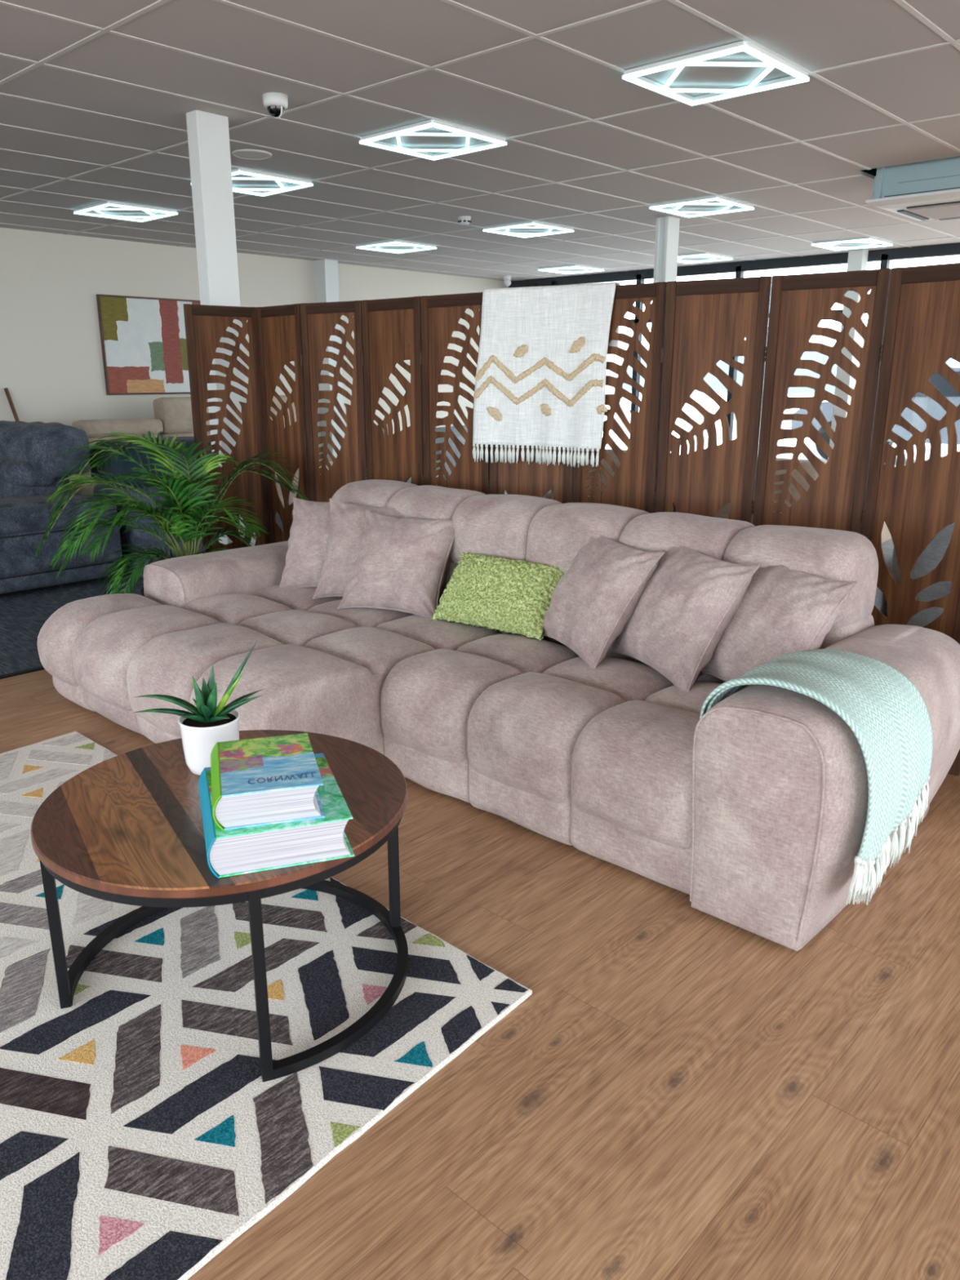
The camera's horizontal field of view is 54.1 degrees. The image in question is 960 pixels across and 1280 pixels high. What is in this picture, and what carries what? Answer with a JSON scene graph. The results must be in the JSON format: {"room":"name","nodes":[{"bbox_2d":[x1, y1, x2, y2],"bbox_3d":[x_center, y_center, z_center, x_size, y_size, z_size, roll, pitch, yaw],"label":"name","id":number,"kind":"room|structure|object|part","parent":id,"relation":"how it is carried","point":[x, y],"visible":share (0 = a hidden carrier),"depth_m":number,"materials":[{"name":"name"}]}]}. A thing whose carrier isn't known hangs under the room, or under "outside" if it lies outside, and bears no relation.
{"room":"store","nodes":[
{"label":"store","id":0,"kind":"room"},
{"bbox_2d":[139,586,144,596],"bbox_3d":[-1.534,-0.115,4.780,0.340,0.320,0.340,14,21,41],"label":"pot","id":1,"kind":"object","parent":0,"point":[142,590],"depth_m":4.66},
{"bbox_2d":[0,511,293,675],"bbox_3d":[-2.777,-0.647,7.436,5.170,0.100,15.000,14,21,41],"label":"floor","id":2,"kind":"structure","parent":0,"point":[24,613],"depth_m":5.55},
{"bbox_2d":[4,387,19,421],"bbox_3d":[-4.342,-1.793,9.061,0.357,1.229,0.036,3,16,11],"label":"wooden pole","id":3,"kind":"object","parent":2,"relation":"on","point":[6,389],"visible":0.34,"depth_m":8.95,"materials":[{"name":"brown wood"}]},
{"bbox_2d":[0,420,122,594],"bbox_3d":[-3.792,-0.965,6.394,2.332,1.002,1.687,14,21,41],"label":"recliner sofa","id":4,"kind":"object","parent":2,"relation":"on","point":[31,467],"visible":0.8,"depth_m":6.06,"materials":[{"name":"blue fabric"}]},
{"bbox_3d":[-3.240,-1.063,6.635,1.001,0.399,0.428,14,21,41],"label":"backrest","id":5,"kind":"part","parent":4,"relation":"part of","materials":[{"name":"blue fabric"}]},
{"bbox_3d":[-3.164,-0.587,5.900,0.570,0.544,1.680,14,21,41],"label":"armrest","id":6,"kind":"part","parent":4,"relation":"part of","materials":[{"name":"blue fabric"}]},
{"bbox_3d":[-2.989,-0.534,5.748,0.145,0.520,1.640,14,21,41],"label":"arm panel","id":7,"kind":"part","parent":4,"relation":"part of","materials":[{"name":"blue fabric"}]},
{"bbox_2d":[89,436,217,577],"bbox_3d":[-2.232,-0.992,6.780,0.740,0.920,0.950,14,21,41],"label":"recliner armchair","id":8,"kind":"object","parent":2,"relation":"on","point":[135,536],"visible":0.17,"depth_m":6.34,"materials":[{"name":"fabric"}]},
{"bbox_3d":[-2.231,-1.261,6.667,0.590,0.340,0.900,14,21,41],"label":"backrest","id":9,"kind":"part","parent":8,"relation":"part of","materials":[{"name":"blue fabric"}]},
{"bbox_3d":[-2.215,-0.853,6.838,0.740,0.620,0.900,14,21,41],"label":"seat","id":10,"kind":"part","parent":8,"relation":"part of","materials":[{"name":"blue fabric"}]},
{"bbox_2d":[69,395,333,506],"bbox_3d":[-2.792,-1.836,9.379,0.830,1.130,3.000,14,21,41],"label":"sofa","id":11,"kind":"object","parent":2,"relation":"on","point":[173,416],"visible":0.23,"depth_m":9.14,"materials":[{"name":"beige fabric"}]},
{"bbox_3d":[-3.454,-1.773,9.028,0.340,0.400,0.820,14,21,41],"label":"backrest","id":12,"kind":"part","parent":11,"relation":"part of","materials":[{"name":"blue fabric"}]},
{"bbox_3d":[-2.891,-1.939,9.614,0.340,0.400,0.820,14,21,41],"label":"backrest","id":13,"kind":"part","parent":11,"relation":"part of","materials":[{"name":"beige fabric"}]},
{"bbox_3d":[-2.781,-1.506,9.462,0.800,0.450,3.000,14,21,41],"label":"seat","id":14,"kind":"part","parent":11,"relation":"part of","materials":[{"name":"fabric"}]},
{"bbox_2d":[186,109,255,546],"bbox_3d":[-1.422,-1.461,5.261,0.100,2.650,0.190,14,21,41],"label":"column","id":15,"kind":"structure","parent":2,"relation":"on","point":[208,134],"depth_m":5.01,"materials":[{"name":"white paint"}]},
{"bbox_2d":[313,258,344,462],"bbox_3d":[-1.839,-3.239,11.547,0.220,2.650,0.200,14,21,41],"label":"column","id":16,"kind":"structure","parent":2,"relation":"on","point":[326,277],"depth_m":11.26,"materials":[{"name":"white paint"}]},
{"bbox_2d":[406,425,515,494],"bbox_3d":[-0.030,-1.393,8.124,1.030,0.960,2.100,14,21,41],"label":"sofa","id":17,"kind":"object","parent":2,"relation":"on","point":[439,440],"visible":0.02,"depth_m":7.19,"materials":[{"name":"grey fabric"}]},
{"bbox_3d":[-0.685,-1.042,7.509,1.000,0.620,0.200,14,21,41],"label":"armrest","id":18,"kind":"part","parent":17,"relation":"part of","materials":[{"name":"grey fabric"}]},
{"bbox_2d":[653,216,679,282],"bbox_3d":[1.626,-2.375,8.492,0.124,2.650,0.184,14,21,41],"label":"column","id":19,"kind":"structure","parent":2,"relation":"on","point":[667,228],"depth_m":8.15,"materials":[{"name":"white paint"}]},
{"bbox_2d":[827,248,868,459],"bbox_3d":[4.120,-2.969,10.592,0.160,2.650,0.150,14,21,41],"label":"column","id":20,"kind":"structure","parent":2,"relation":"on","point":[857,260],"depth_m":10.43,"materials":[{"name":"white paint"}]},
{"bbox_2d":[177,709,239,775],"bbox_3d":[-0.625,0.240,2.190,0.138,0.130,0.138,14,21,41],"label":"pot","id":21,"kind":"object","parent":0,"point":[199,735],"depth_m":2.14,"materials":[{"name":"white ceramic"}]},
{"bbox_2d":[0,227,508,460],"bbox_3d":[-4.730,-2.423,8.810,0.150,2.770,15.300,14,21,41],"label":"wall","id":22,"kind":"structure","parent":0,"point":[51,364],"depth_m":9.46,"materials":[{"name":"beige paint"}]},
{"bbox_2d":[96,293,200,395],"bbox_3d":[-3.373,-3.118,9.999,0.034,0.976,1.336,14,21,41],"label":"framed painting","id":23,"kind":"object","parent":22,"relation":"attached to","point":[144,345],"visible":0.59,"depth_m":9.84,"materials":[{"name":"fabric"}]},
{"bbox_2d":[0,669,959,1279],"bbox_3d":[2.291,0.627,2.930,8.630,0.100,15.000,14,21,41],"label":"floor","id":24,"kind":"structure","parent":0,"point":[679,1091],"depth_m":1.83,"materials":[{"name":"brown wood"}]},
{"bbox_2d":[0,666,44,679],"bbox_3d":[-0.878,-0.216,5.734,0.040,0.016,15.000,14,21,41],"label":"trim","id":25,"kind":"structure","parent":24,"relation":"on","point":[34,669],"depth_m":4.41,"materials":[{"name":"black metal"}]},
{"bbox_2d":[35,431,310,596],"bbox_3d":[-1.487,-0.453,4.584,1.275,1.078,0.807,2,16,7],"label":"areca palm","id":26,"kind":"object","parent":24,"relation":"on","point":[184,494],"visible":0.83,"depth_m":4.57,"materials":[{"name":"plant"}]},
{"bbox_2d":[0,731,532,1279],"bbox_3d":[-1.241,0.748,2.292,2.463,0.012,1.647,14,21,41],"label":"rug","id":27,"kind":"object","parent":24,"relation":"on","point":[142,1134],"visible":0.66,"depth_m":1.93,"materials":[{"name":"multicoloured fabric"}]},
{"bbox_2d":[31,729,408,1082],"bbox_3d":[-0.556,0.554,2.134,0.792,0.444,0.792,14,21,41],"label":"coffee table","id":28,"kind":"object","parent":27,"relation":"on","point":[126,828],"visible":0.84,"depth_m":1.96,"materials":[{"name":"brown wood"}]},
{"bbox_3d":[-0.910,0.600,2.011,0.022,0.421,0.022,-6,17,-19],"label":"leg","id":29,"kind":"part","parent":28,"relation":"part of","materials":[{"name":"black metal"}]},
{"bbox_2d":[131,641,263,775],"bbox_3d":[-0.638,0.159,2.154,0.303,0.307,0.163,0,16,1],"label":"potted succulent","id":30,"kind":"object","parent":28,"relation":"on","point":[206,724],"visible":0.92,"depth_m":2.14,"materials":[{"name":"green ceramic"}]},
{"bbox_3d":[-0.420,0.660,1.799,0.022,0.421,0.022,-6,17,-20],"label":"leg","id":31,"kind":"part","parent":28,"relation":"part of","materials":[{"name":"black metal"}]},
{"bbox_2d":[198,752,354,878],"bbox_3d":[-0.422,0.345,1.906,0.270,0.082,0.335,-5,17,-18],"label":"book","id":32,"kind":"object","parent":28,"relation":"on","point":[242,851],"visible":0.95,"depth_m":1.76,"materials":[{"name":"paper"}]},
{"bbox_2d":[210,733,324,830],"bbox_3d":[-0.429,0.275,1.870,0.203,0.071,0.270,-5,16,-16],"label":"book","id":33,"kind":"object","parent":32,"relation":"on","point":[273,780],"visible":1,"depth_m":1.78,"materials":[{"name":"multicoloured paper"}]},
{"bbox_3d":[-0.210,0.524,2.280,0.022,0.421,0.022,-7,17,-22],"label":"leg","id":34,"kind":"part","parent":28,"relation":"part of","materials":[{"name":"black metal"}]},
{"bbox_2d":[183,292,573,551],"bbox_3d":[-0.470,-0.799,4.681,2.112,1.688,0.377,8,17,25],"label":"folding screen","id":35,"kind":"object","parent":24,"relation":"on","point":[419,330],"visible":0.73,"depth_m":4.70,"materials":[{"name":"brown wood"}]},
{"bbox_3d":[-1.336,-1.701,4.863,0.320,0.051,0.020,-12,20,-37],"label":"rail","id":36,"kind":"part","parent":35,"relation":"part of","materials":[{"name":"brown wood"}]},
{"bbox_3d":[-1.336,-0.927,5.082,0.330,1.570,0.007,-12,20,-37],"label":"panel","id":37,"kind":"part","parent":35,"relation":"part of","materials":[{"name":"brown wood"}]},
{"bbox_3d":[-1.037,-1.697,4.849,0.020,0.051,0.314,-15,22,-43],"label":"rail","id":38,"kind":"part","parent":35,"relation":"part of","materials":[{"name":"brown wood"}]},
{"bbox_3d":[-1.037,-0.923,5.068,0.007,1.570,0.324,-15,22,-43],"label":"panel","id":39,"kind":"part","parent":35,"relation":"part of","materials":[{"name":"brown wood"}]},
{"bbox_3d":[-0.730,-1.630,4.615,0.307,0.051,0.020,10,18,30],"label":"rail","id":40,"kind":"part","parent":35,"relation":"part of","materials":[{"name":"brown wood"}]},
{"bbox_3d":[-0.730,-0.857,4.833,0.317,1.570,0.007,10,18,30],"label":"panel","id":41,"kind":"part","parent":35,"relation":"part of","materials":[{"name":"brown wood"}]},
{"bbox_3d":[-0.414,-1.568,4.393,0.308,0.051,0.020,13,20,39],"label":"rail","id":42,"kind":"part","parent":35,"relation":"part of","materials":[{"name":"brown wood"}]},
{"bbox_3d":[-0.414,-0.795,4.612,0.318,1.570,0.007,13,20,39],"label":"panel","id":43,"kind":"part","parent":35,"relation":"part of","materials":[{"name":"brown wood"}]},
{"bbox_3d":[-0.110,-1.499,4.151,0.313,0.051,0.020,12,20,37],"label":"rail","id":44,"kind":"part","parent":35,"relation":"part of","materials":[{"name":"brown wood"}]},
{"bbox_3d":[-0.110,-0.726,4.370,0.323,1.570,0.007,12,20,37],"label":"panel","id":45,"kind":"part","parent":35,"relation":"part of","materials":[{"name":"brown wood"}]},
{"bbox_3d":[0.225,-0.668,4.163,0.330,1.570,0.007,8,18,25],"label":"panel","id":46,"kind":"part","parent":35,"relation":"part of","materials":[{"name":"brown wood"}]},
{"bbox_2d":[472,281,620,467],"bbox_3d":[0.266,-1.113,3.987,0.652,0.731,0.090,9,18,28],"label":"blanket","id":47,"kind":"object","parent":35,"relation":"hanging from","point":[540,376],"visible":1,"depth_m":3.97,"materials":[{"name":"white fabric"}]},
{"bbox_2d":[486,406,502,421],"bbox_3d":[0.063,-0.989,4.117,0.069,0.064,0.022,6,17,19],"label":"embroidered motif","id":48,"kind":"object","parent":47,"relation":"attached to","point":[493,413],"depth_m":4.11},
{"bbox_2d":[539,403,551,416],"bbox_3d":[0.278,-0.979,4.001,0.057,0.055,0.016,14,21,41],"label":"embroidered motif","id":49,"kind":"object","parent":47,"relation":"attached to","point":[544,408],"depth_m":4.00},
{"bbox_2d":[595,404,607,414],"bbox_3d":[0.501,-0.945,3.863,0.046,0.047,0.019,7,17,23],"label":"embroidered motif","id":50,"kind":"object","parent":47,"relation":"attached to","point":[600,408],"depth_m":3.86},
{"bbox_2d":[36,479,959,951],"bbox_3d":[-0.192,-0.012,3.373,3.320,0.872,1.574,14,21,41],"label":"sofa","id":51,"kind":"object","parent":24,"relation":"on","point":[754,808],"visible":0.66,"depth_m":2.91,"materials":[{"name":"beige fabric"}]},
{"bbox_3d":[-1.063,-0.167,4.499,0.406,0.556,1.017,14,21,41],"label":"armrest","id":52,"kind":"part","parent":51,"relation":"part of","materials":[{"name":"grey fabric"}]},
{"bbox_2d":[278,497,358,587],"bbox_3d":[-0.674,-0.429,4.220,0.465,0.420,0.276,5,16,16],"label":"cushion","id":53,"kind":"object","parent":51,"relation":"on","point":[305,554],"visible":0.5,"depth_m":4.17,"materials":[{"name":"fabric"}]},
{"bbox_3d":[-0.449,0.304,3.177,0.111,0.363,0.640,14,21,41],"label":"chaise panel","id":54,"kind":"part","parent":51,"relation":"part of","materials":[{"name":"beige fabric"}]},
{"bbox_2d":[312,498,404,599],"bbox_3d":[-0.474,-0.377,4.028,0.455,0.418,0.248,5,17,18],"label":"cushion","id":55,"kind":"object","parent":51,"relation":"on","point":[347,521],"visible":0.48,"depth_m":4.00,"materials":[{"name":"fabric"}]},
{"bbox_2d":[337,509,454,617],"bbox_3d":[-0.327,-0.311,3.838,0.455,0.387,0.293,7,17,24],"label":"cushion","id":56,"kind":"object","parent":51,"relation":"on","point":[400,564],"visible":0.92,"depth_m":3.76,"materials":[{"name":"fabric"}]},
{"bbox_2d":[430,551,564,640],"bbox_3d":[0.075,-0.175,3.556,0.507,0.259,0.243,12,20,36],"label":"cushion","id":57,"kind":"object","parent":51,"relation":"on","point":[494,593],"visible":0.91,"depth_m":3.47,"materials":[{"name":"green fabric"}]},
{"bbox_3d":[0.393,0.232,3.090,1.223,0.311,0.918,14,21,41],"label":"seat","id":58,"kind":"part","parent":51,"relation":"part of","materials":[{"name":"beige fabric"}]},
{"bbox_2d":[542,535,664,669],"bbox_3d":[0.396,-0.152,3.239,0.272,0.411,0.463,-5,17,-18],"label":"cushion","id":59,"kind":"object","parent":51,"relation":"on","point":[593,602],"visible":0.93,"depth_m":3.11,"materials":[{"name":"fabric"}]},
{"bbox_3d":[0.261,-0.285,3.700,2.485,0.524,0.331,14,21,41],"label":"backrest","id":60,"kind":"part","parent":51,"relation":"part of","materials":[{"name":"beige fabric"}]},
{"bbox_2d":[611,545,759,691],"bbox_3d":[0.643,-0.090,3.022,0.273,0.424,0.470,-6,17,-20],"label":"cushion","id":61,"kind":"object","parent":51,"relation":"on","point":[682,612],"visible":0.92,"depth_m":2.89,"materials":[{"name":"fabric"}]},
{"bbox_2d":[700,564,858,681],"bbox_3d":[0.870,-0.035,2.861,0.264,0.427,0.469,-5,17,-19],"label":"cushion","id":62,"kind":"object","parent":51,"relation":"on","point":[783,610],"visible":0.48,"depth_m":2.75,"materials":[{"name":"fabric"}]},
{"bbox_2d":[699,648,933,905],"bbox_3d":[0.849,0.321,2.401,0.474,0.529,0.448,14,21,41],"label":"throw blanket","id":63,"kind":"object","parent":51,"relation":"on","point":[888,716],"visible":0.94,"depth_m":2.26,"materials":[{"name":"teal fabric"}]},
{"bbox_3d":[1.037,0.338,2.628,0.397,0.600,1.094,14,21,41],"label":"armrest","id":64,"kind":"part","parent":51,"relation":"part of","materials":[{"name":"beige fabric"}]},
{"bbox_2d":[542,448,891,543],"bbox_3d":[1.390,-0.710,5.801,2.100,0.910,1.030,12,19,35],"label":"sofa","id":65,"kind":"object","parent":24,"relation":"on","point":[724,513],"visible":0.02,"depth_m":5.16,"materials":[{"name":"beige fabric"}]},
{"bbox_3d":[0.641,-0.729,6.402,0.200,0.620,1.000,12,19,35],"label":"armrest","id":66,"kind":"part","parent":65,"relation":"part of","materials":[{"name":"beige fabric"}]},
{"bbox_3d":[0.843,-0.883,5.732,0.850,0.540,0.340,12,19,35],"label":"backrest","id":67,"kind":"part","parent":65,"relation":"part of","materials":[{"name":"grey fabric"}]},
{"bbox_3d":[1.522,-0.743,5.239,0.850,0.540,0.340,12,19,35],"label":"backrest","id":68,"kind":"part","parent":65,"relation":"part of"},
{"bbox_3d":[2.158,-0.418,5.302,0.200,0.620,1.000,12,19,35],"label":"armrest","id":69,"kind":"part","parent":65,"relation":"part of","materials":[{"name":"beige fabric"}]},
{"bbox_2d":[573,262,959,775],"bbox_3d":[1.351,-0.428,3.369,2.391,1.690,0.132,13,20,39],"label":"folding screen","id":70,"kind":"object","parent":24,"relation":"on","point":[910,334],"visible":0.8,"depth_m":3.41,"materials":[{"name":"brown wood"}]},
{"bbox_3d":[0.561,-0.608,3.952,0.330,1.570,0.007,13,20,38],"label":"panel","id":71,"kind":"part","parent":70,"relation":"part of","materials":[{"name":"brown wood"}]},
{"bbox_3d":[0.561,-1.381,3.733,0.320,0.051,0.020,13,20,38],"label":"rail","id":72,"kind":"part","parent":70,"relation":"part of","materials":[{"name":"brown wood"}]},
{"bbox_3d":[0.884,-0.543,3.720,0.328,1.570,0.007,10,19,32],"label":"panel","id":73,"kind":"part","parent":70,"relation":"part of","materials":[{"name":"brown wood"}]},
{"bbox_3d":[0.884,-1.316,3.502,0.318,0.051,0.020,10,19,32],"label":"rail","id":74,"kind":"part","parent":70,"relation":"part of","materials":[{"name":"brown wood"}]},
{"bbox_3d":[1.214,-0.478,3.491,0.338,1.570,0.007,12,20,37],"label":"panel","id":75,"kind":"part","parent":70,"relation":"part of","materials":[{"name":"brown wood"}]},
{"bbox_3d":[1.214,-1.251,3.272,0.328,0.051,0.020,12,20,37],"label":"rail","id":76,"kind":"part","parent":70,"relation":"part of","materials":[{"name":"brown wood"}]},
{"bbox_3d":[1.509,-0.402,3.222,0.007,1.570,0.330,-13,21,-39],"label":"panel","id":77,"kind":"part","parent":70,"relation":"part of","materials":[{"name":"brown wood"}]},
{"bbox_3d":[1.509,-1.175,3.003,0.020,0.051,0.320,-13,21,-39],"label":"rail","id":78,"kind":"part","parent":70,"relation":"part of","materials":[{"name":"brown wood"}]},
{"bbox_2d":[874,522,955,626],"bbox_3d":[2.539,-0.087,3.671,2.000,0.870,1.030,12,19,35],"label":"sofa","id":79,"kind":"object","parent":24,"relation":"on","point":[931,556],"visible":0.21,"depth_m":3.63,"materials":[{"name":"grey fabric"}]},
{"bbox_3d":[1.830,-0.117,4.238,0.200,0.620,1.000,12,19,35],"label":"armrest","id":80,"kind":"part","parent":79,"relation":"part of","materials":[{"name":"beige fabric"}]},
{"bbox_2d":[0,0,959,280],"bbox_3d":[0.392,-2.641,3.829,13.800,0.400,15.000,14,21,41],"label":"ceiling","id":81,"kind":"structure","parent":0,"point":[814,35],"depth_m":5.01,"materials":[{"name":"tile"}]},
{"bbox_2d":[73,200,177,222],"bbox_3d":[-2.911,-3.516,7.727,0.597,0.032,0.597,14,21,41],"label":"recessed light","id":82,"kind":"object","parent":81,"relation":"in","point":[84,211],"visible":1,"depth_m":7.66,"materials":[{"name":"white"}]},
{"bbox_2d":[231,149,271,159],"bbox_3d":[-1.397,-2.974,5.764,0.240,0.012,0.240,14,21,41],"label":"ceiling speaker","id":83,"kind":"object","parent":81,"relation":"attached to","point":[255,154],"visible":1,"depth_m":5.75},
{"bbox_2d":[231,168,312,196],"bbox_3d":[-1.589,-3.183,6.551,0.597,0.032,0.597,14,21,41],"label":"recessed light","id":84,"kind":"object","parent":81,"relation":"in","point":[299,183],"visible":0.65,"depth_m":6.50,"materials":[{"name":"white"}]},
{"bbox_2d":[262,92,288,118],"bbox_3d":[-0.994,-2.595,4.579,0.119,0.097,0.119,14,21,41],"label":"security camera","id":85,"kind":"object","parent":81,"relation":"attached to","point":[276,103],"visible":1,"depth_m":4.54,"materials":[{"name":"white plastic"}]},
{"bbox_2d":[355,240,436,253],"bbox_3d":[-0.875,-4.115,9.847,0.597,0.032,0.597,14,21,41],"label":"recessed light","id":86,"kind":"object","parent":81,"relation":"in","point":[370,246],"visible":1,"depth_m":9.78,"materials":[{"name":"white"}]},
{"bbox_2d":[359,119,506,160],"bbox_3d":[-0.267,-2.851,5.376,0.597,0.032,0.597,14,21,41],"label":"recessed light","id":87,"kind":"object","parent":81,"relation":"in","point":[372,140],"visible":1,"depth_m":5.31,"materials":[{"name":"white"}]},
{"bbox_2d":[457,215,471,225],"bbox_3d":[-0.133,-3.602,8.080,0.110,0.064,0.110,14,21,41],"label":"smoke detector","id":88,"kind":"object","parent":81,"relation":"attached to","point":[463,220],"visible":1,"depth_m":8.04,"materials":[{"name":"white plastic"}]},
{"bbox_2d":[0,0,959,280],"bbox_3d":[0.392,-2.447,3.884,13.800,0.004,15.000,14,21,41],"label":"grid","id":89,"kind":"object","parent":81,"relation":"attached to","point":[904,4],"visible":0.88,"depth_m":5.25,"materials":[{"name":"white metal"}]},
{"bbox_2d":[503,275,511,286],"bbox_3d":[0.378,-4.926,12.912,0.100,0.145,0.198,-1,16,-4],"label":"security camera","id":90,"kind":"object","parent":81,"relation":"attached to","point":[507,282],"visible":1,"depth_m":12.85,"materials":[{"name":"white plastic"}]},
{"bbox_2d":[482,221,573,238],"bbox_3d":[0.447,-3.783,8.671,0.597,0.032,0.597,14,21,41],"label":"recessed light","id":91,"kind":"object","parent":81,"relation":"in","point":[562,229],"visible":1,"depth_m":8.60,"materials":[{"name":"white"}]},
{"bbox_2d":[537,264,604,274],"bbox_3d":[1.161,-4.715,11.967,0.597,0.032,0.597,14,21,41],"label":"recessed light","id":92,"kind":"object","parent":81,"relation":"in","point":[588,268],"visible":1,"depth_m":11.87,"materials":[{"name":"white"}]},
{"bbox_3d":[1.161,-4.721,11.965,0.594,0.018,0.594,14,21,41],"label":"mounting frame","id":93,"kind":"part","parent":92,"relation":"part of","materials":[{"name":"white plastic"}]},
{"bbox_2d":[648,195,754,217],"bbox_3d":[1.769,-3.450,7.496,0.597,0.032,0.597,14,21,41],"label":"recessed light","id":94,"kind":"object","parent":81,"relation":"in","point":[741,206],"visible":1,"depth_m":7.43,"materials":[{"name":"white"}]},
{"bbox_2d":[677,252,733,263],"bbox_3d":[2.483,-4.382,10.792,0.597,0.032,0.597,14,21,41],"label":"recessed light","id":95,"kind":"object","parent":81,"relation":"in","point":[717,257],"visible":0.8,"depth_m":10.69,"materials":[{"name":"white"}]},
{"bbox_2d":[622,40,809,106],"bbox_3d":[1.055,-2.519,4.200,0.597,0.032,0.597,14,21,41],"label":"recessed light","id":96,"kind":"object","parent":81,"relation":"in","point":[634,75],"visible":1,"depth_m":4.13,"materials":[{"name":"white plastic"}]},
{"bbox_2d":[811,236,893,250],"bbox_3d":[3.805,-4.050,9.616,0.597,0.032,0.597,14,21,41],"label":"recessed light","id":97,"kind":"object","parent":81,"relation":"in","point":[876,242],"visible":1,"depth_m":9.54,"materials":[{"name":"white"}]},
{"bbox_2d":[866,155,959,221],"bbox_3d":[3.253,-3.126,6.265,0.950,0.492,0.950,14,21,41],"label":"air conditioner","id":98,"kind":"object","parent":81,"relation":"hanging from","point":[926,190],"visible":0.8,"depth_m":6.15,"materials":[{"name":"blue metal"}]},
{"bbox_3d":[3.253,-2.924,6.322,0.950,0.052,0.950,14,21,41],"label":"fascia panel","id":99,"kind":"part","parent":98,"relation":"part of","materials":[{"name":"white plastic"}]},
{"bbox_2d":[907,204,959,219],"bbox_3d":[3.253,-2.895,6.330,0.540,0.012,0.540,14,21,41],"label":"grille","id":100,"kind":"object","parent":98,"relation":"attached to","point":[946,211],"depth_m":6.37,"materials":[{"name":"white metal"}]},
{"bbox_2d":[513,344,528,357],"bbox_3d":[0.174,-1.229,3.994,0.065,0.056,0.018,8,18,26],"label":"embroidered motif","id":101,"kind":"object","parent":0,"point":[519,350],"depth_m":3.99},
{"bbox_2d":[568,337,586,353],"bbox_3d":[0.400,-1.212,3.863,0.075,0.065,0.016,11,19,35],"label":"embroidered motif","id":102,"kind":"object","parent":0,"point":[576,344],"depth_m":3.86},
{"bbox_2d":[508,242,959,287],"bbox_3d":[5.533,-2.687,9.597,13.800,2.650,0.150,14,21,41],"label":"wall","id":103,"kind":"structure","parent":0,"point":[531,282],"depth_m":11.24,"materials":[{"name":"paint"}]},
{"bbox_2d":[534,281,553,286],"bbox_3d":[0.934,-3.807,13.648,0.340,2.600,0.080,14,21,41],"label":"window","id":104,"kind":"structure","parent":103,"relation":"in","point":[545,283],"depth_m":13.27,"materials":[{"name":"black glass"}]},
{"bbox_2d":[553,274,639,439],"bbox_3d":[1.577,-3.645,13.076,1.410,2.600,0.080,14,21,41],"label":"window","id":105,"kind":"structure","parent":103,"relation":"in","point":[635,277],"depth_m":12.64,"materials":[{"name":"clear glass"}]},
{"bbox_2d":[633,266,738,420],"bbox_3d":[2.616,-3.384,12.152,1.420,2.600,0.080,14,21,41],"label":"window","id":106,"kind":"structure","parent":103,"relation":"in","point":[735,268],"depth_m":11.80,"materials":[{"name":"clear glass"}]},
{"bbox_2d":[728,253,884,440],"bbox_3d":[3.773,-3.093,11.124,1.730,2.600,0.080,14,21,41],"label":"window","id":107,"kind":"structure","parent":103,"relation":"in","point":[742,269],"depth_m":10.91,"materials":[{"name":"clear glass"}]},
{"bbox_2d":[883,248,959,268],"bbox_3d":[4.995,-2.785,10.036,1.600,2.600,0.080,14,21,41],"label":"window","id":108,"kind":"structure","parent":103,"relation":"in","point":[953,251],"depth_m":9.96,"materials":[{"name":"clear glass"}]},
{"label":"outside","id":109,"kind":"structure","parent":0,"visible":0},
{"bbox_2d":[602,404,959,466],"bbox_3d":[19.054,-4.243,20.228,60.000,0.100,33.850,14,21,41],"label":"ground","id":110,"kind":"structure","parent":109,"point":[691,411],"depth_m":22.10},
{"bbox_2d":[605,324,959,408],"bbox_3d":[24.927,-8.772,30.146,48.000,3.220,4.050,14,21,41],"label":"building","id":111,"kind":"structure","parent":110,"relation":"on","point":[700,397],"depth_m":40.24,"materials":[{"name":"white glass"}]},
{"bbox_2d":[791,367,959,460],"bbox_3d":[7.271,-3.502,14.667,4.270,1.460,1.760,14,21,41],"label":"car","id":112,"kind":"object","parent":110,"relation":"on","point":[934,409],"visible":0.12,"depth_m":14.11,"materials":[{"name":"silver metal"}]}
]}

